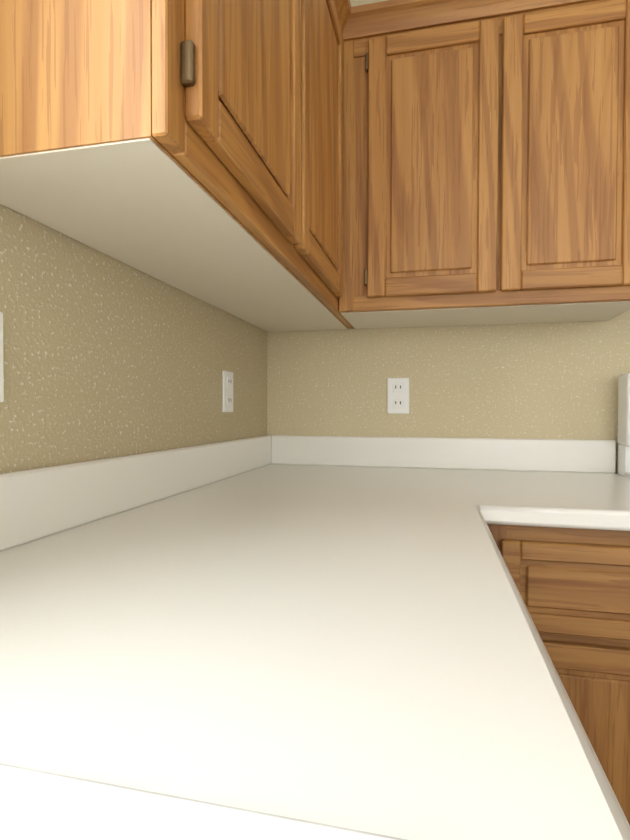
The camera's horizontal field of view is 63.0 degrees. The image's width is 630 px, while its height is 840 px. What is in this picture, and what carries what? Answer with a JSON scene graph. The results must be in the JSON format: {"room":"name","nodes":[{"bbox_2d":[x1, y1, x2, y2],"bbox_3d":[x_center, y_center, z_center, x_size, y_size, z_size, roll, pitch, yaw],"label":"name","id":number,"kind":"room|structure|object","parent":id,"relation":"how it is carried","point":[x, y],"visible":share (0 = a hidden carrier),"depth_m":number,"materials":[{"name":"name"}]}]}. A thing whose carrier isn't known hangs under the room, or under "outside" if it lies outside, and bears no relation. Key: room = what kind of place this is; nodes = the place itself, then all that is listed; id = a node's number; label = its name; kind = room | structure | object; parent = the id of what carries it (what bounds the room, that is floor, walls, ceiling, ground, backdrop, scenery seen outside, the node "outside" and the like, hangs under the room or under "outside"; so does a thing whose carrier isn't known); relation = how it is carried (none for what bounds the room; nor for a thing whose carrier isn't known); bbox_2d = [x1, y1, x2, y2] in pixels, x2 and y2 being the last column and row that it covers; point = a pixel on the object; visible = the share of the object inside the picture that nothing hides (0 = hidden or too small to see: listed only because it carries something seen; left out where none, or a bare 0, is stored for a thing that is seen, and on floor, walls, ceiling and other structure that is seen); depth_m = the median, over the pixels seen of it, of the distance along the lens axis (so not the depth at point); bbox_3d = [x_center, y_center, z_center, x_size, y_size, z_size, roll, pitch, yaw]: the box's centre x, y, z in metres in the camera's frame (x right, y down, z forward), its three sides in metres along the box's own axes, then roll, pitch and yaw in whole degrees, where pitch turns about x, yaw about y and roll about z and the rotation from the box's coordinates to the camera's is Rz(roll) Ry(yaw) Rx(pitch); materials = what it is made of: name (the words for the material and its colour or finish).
{"room":"kitchen","nodes":[
{"label":"kitchen","id":0,"kind":"room"},
{"bbox_2d":[0,204,266,473],"bbox_3d":[-1.048,-0.276,-1.703,0.150,2.775,7.200,0,1,13],"label":"wall","id":1,"kind":"structure","parent":0,"point":[105,356],"depth_m":0.91,"materials":[{"name":"paint"}]},
{"bbox_2d":[0,312,3,401],"bbox_3d":[-0.424,-0.083,0.650,0.010,0.120,0.075,0,1,13],"label":"light switch","id":2,"kind":"object","parent":1,"relation":"attached to","point":[1,364],"visible":1,"depth_m":0.68,"materials":[{"name":"white plastic"}]},
{"bbox_2d":[0,0,353,331],"bbox_3d":[-0.146,-0.665,1.140,0.324,0.742,1.238,0,1,13],"label":"upper cabinet","id":3,"kind":"object","parent":1,"relation":"attached to","point":[194,148],"visible":0.9,"depth_m":0.67,"materials":[{"name":"brown wood"}]},
{"bbox_2d":[334,0,357,39],"bbox_3d":[-0.030,-1.057,0.906,0.040,0.058,0.930,0,1,13],"label":"crown molding","id":4,"kind":"structure","parent":3,"relation":"attached to","point":[347,15],"depth_m":1.37,"materials":[{"name":"brown wood"}]},
{"bbox_2d":[222,370,232,411],"bbox_3d":[-0.242,-0.079,1.440,0.009,0.115,0.070,0,1,13],"label":"electrical outlet","id":5,"kind":"object","parent":1,"relation":"attached to","point":[227,391],"visible":1,"depth_m":1.42,"materials":[{"name":"white plastic"}]},
{"bbox_2d":[0,763,406,839],"bbox_3d":[-0.280,0.280,-0.157,0.530,0.212,0.860,0,1,13],"label":"stove","id":6,"kind":"object","parent":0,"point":[38,805],"visible":1,"depth_m":0.22,"materials":[{"name":"white"}]},
{"bbox_2d":[267,0,629,473],"bbox_3d":[2.092,-0.321,1.344,4.900,2.775,0.150,0,1,13],"label":"wall","id":7,"kind":"structure","parent":0,"point":[557,380],"depth_m":1.65,"materials":[{"name":"paint"}]},
{"bbox_2d":[387,378,408,413],"bbox_3d":[0.273,-0.079,1.685,0.072,0.118,0.009,0,1,13],"label":"electrical outlet","id":8,"kind":"object","parent":7,"relation":"attached to","point":[397,395],"visible":1,"depth_m":1.68,"materials":[{"name":"white plastic"}]},
{"bbox_2d":[339,0,629,328],"bbox_3d":[0.473,-0.669,1.467,0.770,0.742,0.324,0,1,13],"label":"upper cabinet","id":9,"kind":"object","parent":7,"relation":"attached to","point":[486,171],"visible":0.98,"depth_m":1.32,"materials":[{"name":"brown wood"}]},
{"bbox_2d":[344,0,596,40],"bbox_3d":[1.534,-1.055,1.048,3.025,0.058,0.040,0,1,13],"label":"crown molding","id":10,"kind":"structure","parent":9,"relation":"attached to","point":[377,19],"depth_m":1.33,"materials":[{"name":"brown wood"}]},
{"bbox_3d":[1.262,1.176,-2.212,4.900,0.100,7.500,0,1,13],"label":"floor","id":11,"kind":"structure","parent":0,"visible":0},
{"bbox_2d":[487,524,629,824],"bbox_3d":[0.585,0.633,1.306,0.503,0.860,0.628,0,1,13],"label":"base cabinet","id":12,"kind":"object","parent":11,"relation":"on","point":[573,586],"visible":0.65,"depth_m":1.00,"materials":[{"name":"brown wood"}]},
{"bbox_2d":[618,373,629,477],"bbox_3d":[1.207,0.471,1.089,0.808,1.195,0.725,0,1,13],"label":"stove","id":13,"kind":"object","parent":11,"relation":"on","point":[624,425],"visible":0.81,"depth_m":1.47,"materials":[{"name":"white"}]},
{"bbox_3d":[-0.284,0.656,-0.104,0.628,0.860,1.108,0,1,13],"label":"base cabinet","id":14,"kind":"object","parent":11,"relation":"on","visible":0},
{"bbox_2d":[0,435,629,839],"bbox_3d":[-0.328,0.159,-0.374,0.660,0.138,4.299,0,1,13],"label":"countertop","id":15,"kind":"structure","parent":14,"relation":"on","point":[338,631],"depth_m":0.42,"materials":[{"name":"white laminate"}]}
]}

